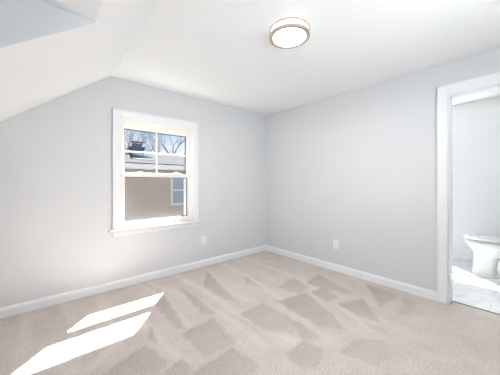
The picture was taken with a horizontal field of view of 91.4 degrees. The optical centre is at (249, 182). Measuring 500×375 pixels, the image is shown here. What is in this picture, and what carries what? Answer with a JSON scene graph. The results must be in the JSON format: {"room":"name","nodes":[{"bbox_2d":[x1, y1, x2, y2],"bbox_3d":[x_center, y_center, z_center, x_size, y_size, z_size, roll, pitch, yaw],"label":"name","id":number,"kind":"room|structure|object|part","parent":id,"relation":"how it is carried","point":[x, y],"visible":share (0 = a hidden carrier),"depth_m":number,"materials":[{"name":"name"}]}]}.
{"room":"empty bedroom","nodes":[
{"label":"empty bedroom","id":0,"kind":"room"},
{"bbox_2d":[0,0,95,47],"bbox_3d":[-1.256,-0.481,0.963,1.107,0.862,0.012,0,0,-41],"label":"wall","id":1,"kind":"structure","parent":0,"point":[20,20],"depth_m":1.15,"materials":[{"name":"paint"}]},
{"bbox_2d":[39,0,102,20],"bbox_3d":[-0.649,-0.922,0.158,1.247,0.100,2.000,0,0,-41],"label":"ceiling","id":2,"kind":"structure","parent":0,"point":[89,9],"depth_m":1.21,"materials":[{"name":"paint"}]},
{"bbox_2d":[0,0,162,120],"bbox_3d":[-0.792,-0.641,0.696,1.457,1.183,4.080,0,0,-41],"label":"ceiling","id":3,"kind":"structure","parent":0,"point":[36,72],"depth_m":1.58,"materials":[{"name":"paint"}]},
{"bbox_2d":[0,77,265,307],"bbox_3d":[-1.257,-0.016,2.902,3.930,2.532,0.140,0,0,-41],"label":"wall","id":4,"kind":"structure","parent":0,"point":[56,154],"depth_m":2.52,"materials":[{"name":"paint"}]},
{"bbox_2d":[0,245,265,318],"bbox_3d":[-1.154,1.105,2.890,3.790,0.090,0.014,0,0,-41],"label":"baseboard","id":5,"kind":"structure","parent":4,"relation":"attached to","point":[7,311],"depth_m":2.60,"materials":[{"name":"paint"}]},
{"bbox_2d":[109,108,201,236],"bbox_3d":[-1.121,-0.107,2.987,1.092,1.384,0.190,0,0,-41],"label":"window","id":6,"kind":"structure","parent":4,"relation":"in","point":[121,122],"depth_m":2.90,"materials":[{"name":"paint"}]},
{"bbox_3d":[-1.142,-0.373,3.012,0.832,0.623,0.034,0,0,-41],"label":"sash","id":7,"kind":"part","parent":6,"relation":"part of","materials":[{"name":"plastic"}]},
{"bbox_3d":[-1.139,-0.105,3.008,0.872,1.220,0.136,0,0,-41],"label":"frame","id":8,"kind":"part","parent":6,"relation":"part of","materials":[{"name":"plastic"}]},
{"bbox_3d":[-1.116,0.191,2.981,0.832,0.601,0.034,0,0,-41],"label":"sash","id":9,"kind":"part","parent":6,"relation":"part of","materials":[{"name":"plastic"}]},
{"bbox_3d":[-1.102,0.457,2.966,0.732,0.008,0.008,0,0,-41],"label":"lift rail","id":10,"kind":"part","parent":6,"relation":"part of","materials":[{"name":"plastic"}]},
{"bbox_3d":[-1.169,0.198,3.042,0.832,0.586,0.012,0,0,-41],"label":"screen frame","id":11,"kind":"part","parent":6,"relation":"part of","materials":[{"name":"paint"}]},
{"bbox_2d":[201,236,205,244],"bbox_3d":[-0.635,0.793,3.345,0.072,0.116,0.009,0,0,-41],"label":"wall outlet","id":12,"kind":"object","parent":4,"relation":"attached to","point":[203,238],"visible":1,"depth_m":3.34,"materials":[{"name":"plastic"}]},
{"bbox_2d":[0,251,499,374],"bbox_3d":[0.127,1.150,1.495,3.894,0.001,3.800,0,0,-41],"label":"floor","id":13,"kind":"structure","parent":0,"point":[264,312],"depth_m":1.94,"materials":[{"name":"beige carpet"}]},
{"bbox_2d":[452,301,499,314],"bbox_3d":[2.201,1.147,2.083,0.020,0.006,0.739,0,0,-41],"label":"threshold","id":14,"kind":"object","parent":13,"relation":"on","point":[452,301],"visible":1,"depth_m":2.23,"materials":[{"name":"metal"}]},
{"bbox_2d":[111,0,499,115],"bbox_3d":[1.325,-1.207,2.536,4.153,0.150,4.080,0,0,-41],"label":"ceiling","id":15,"kind":"structure","parent":0,"point":[222,52],"depth_m":2.05,"materials":[{"name":"paint"}]},
{"bbox_2d":[269,17,309,48],"bbox_3d":[0.293,-1.103,1.817,0.300,0.058,0.300,0,0,-41],"label":"ceiling light","id":16,"kind":"object","parent":15,"relation":"attached to","point":[289,32],"visible":1,"depth_m":1.77,"materials":[{"name":"glass"}]},
{"bbox_2d":[273,28,305,45],"bbox_3d":[0.293,-1.083,1.817,0.238,0.011,0.238,0,0,-41],"label":"diffuser","id":17,"kind":"object","parent":16,"relation":"attached to","point":[283,36],"depth_m":1.81,"materials":[{"name":"white glass"}]},
{"bbox_3d":[0.293,-1.106,1.817,0.278,0.036,0.278,0,0,-41],"label":"glass","id":18,"kind":"part","parent":16,"relation":"part of","materials":[{"name":"white glass"}]},
{"bbox_2d":[266,47,499,291],"bbox_3d":[1.563,-0.016,2.744,0.120,2.532,4.080,0,0,-41],"label":"wall","id":19,"kind":"structure","parent":0,"point":[357,168],"depth_m":2.88,"materials":[{"name":"paint"}]},
{"bbox_2d":[333,240,337,248],"bbox_3d":[1.113,0.805,3.164,0.009,0.116,0.072,0,0,-41],"label":"wall outlet","id":20,"kind":"object","parent":19,"relation":"attached to","point":[335,242],"visible":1,"depth_m":3.16,"materials":[{"name":"plastic"}]},
{"bbox_2d":[266,245,436,300],"bbox_3d":[1.038,1.105,3.246,0.014,0.090,2.353,0,0,-41],"label":"baseboard","id":21,"kind":"structure","parent":19,"relation":"attached to","point":[415,290],"depth_m":2.89,"materials":[{"name":"paint"}]},
{"bbox_2d":[437,72,499,304],"bbox_3d":[2.156,0.116,2.045,0.142,2.069,0.929,0,0,-41],"label":"door frame","id":22,"kind":"structure","parent":19,"relation":"attached to","point":[490,82],"depth_m":2.30,"materials":[{"name":"paint"}]},
{"bbox_3d":[1.833,0.117,2.325,0.022,2.067,0.081,0,0,-41],"label":"casing","id":23,"kind":"part","parent":22,"relation":"part of","materials":[{"name":"paint"}]},
{"bbox_3d":[2.111,-0.871,2.005,0.022,0.097,0.929,0,0,-41],"label":"head casing","id":24,"kind":"part","parent":22,"relation":"part of","materials":[{"name":"paint"}]},
{"bbox_2d":[453,97,499,257],"bbox_3d":[2.820,0.009,3.889,0.120,2.482,2.720,0,0,-41],"label":"wall","id":25,"kind":"structure","parent":0,"point":[476,125],"depth_m":3.41,"materials":[{"name":"paint"}]},
{"bbox_2d":[453,254,472,263],"bbox_3d":[2.770,1.105,3.845,0.014,0.090,2.520,0,0,-41],"label":"baseboard","id":26,"kind":"structure","parent":25,"relation":"attached to","point":[458,258],"depth_m":3.50,"materials":[{"name":"paint"}]},
{"bbox_2d":[453,261,499,313],"bbox_3d":[2.211,1.225,3.359,1.696,0.150,2.720,0,0,-41],"label":"floor","id":27,"kind":"structure","parent":0,"point":[469,288],"depth_m":2.62,"materials":[{"name":"tile"}]},
{"bbox_2d":[464,234,499,278],"bbox_3d":[3.049,0.762,2.924,0.450,0.775,0.739,0,0,-41],"label":"toilet","id":28,"kind":"object","parent":27,"relation":"on","point":[486,249],"visible":1,"depth_m":2.96,"materials":[{"name":"ceramic"}]},
{"bbox_3d":[2.962,0.702,3.026,0.382,0.034,0.471,0,0,-41],"label":"lid","id":29,"kind":"part","parent":28,"relation":"part of","materials":[{"name":"ceramic"}]},
{"bbox_3d":[2.974,0.820,3.011,0.370,0.171,0.493,0,0,-41],"label":"bowl","id":30,"kind":"part","parent":28,"relation":"part of","materials":[{"name":"ceramic"}]},
{"bbox_3d":[2.966,0.726,3.020,0.354,0.014,0.447,0,0,-41],"label":"seat","id":31,"kind":"part","parent":28,"relation":"part of","materials":[{"name":"plastic"}]},
{"label":"outside","id":32,"kind":"structure","parent":0,"visible":0},
{"bbox_3d":[-19.475,4.100,26.855,80.000,0.300,59.800,0,0,-41],"label":"ground","id":33,"kind":"structure","parent":32,"visible":0},
{"bbox_2d":[125,130,169,151],"bbox_3d":[-18.673,-2.997,41.336,11.873,14.094,12.313,0,0,0],"label":"bare tree","id":34,"kind":"object","parent":33,"relation":"on","point":[130,130],"visible":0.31,"depth_m":41.82,"materials":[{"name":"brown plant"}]},
{"bbox_2d":[125,130,173,152],"bbox_3d":[-9.730,-0.846,17.637,8.388,9.792,8.705,0,0,12],"label":"bare tree","id":35,"kind":"object","parent":33,"relation":"on","point":[141,134],"visible":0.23,"depth_m":18.23,"materials":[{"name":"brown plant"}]},
{"bbox_2d":[125,141,184,220],"bbox_3d":[-5.879,1.069,11.214,18.600,5.762,7.330,0,0,-41],"label":"house","id":36,"kind":"structure","parent":33,"relation":"on","point":[146,198],"depth_m":8.90,"materials":[{"name":"beige"}]},
{"bbox_2d":[129,153,153,159],"bbox_3d":[-4.201,-0.983,9.459,0.770,0.341,0.600,0,0,-41],"label":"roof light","id":37,"kind":"object","parent":36,"relation":"attached to","point":[137,156],"depth_m":9.22,"materials":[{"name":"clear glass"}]},
{"bbox_3d":[-2.556,0.300,9.663,1.120,1.020,0.010,0,0,-41],"label":"house pane","id":38,"kind":"part","parent":36,"relation":"part of","materials":[{"name":"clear glass"}]},
{"bbox_2d":[125,130,184,154],"bbox_3d":[-9.553,-2.553,29.467,11.299,13.206,13.327,0,0,25],"label":"bare tree","id":39,"kind":"object","parent":33,"relation":"on","point":[158,136],"visible":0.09,"depth_m":28.13,"materials":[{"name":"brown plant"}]}
]}

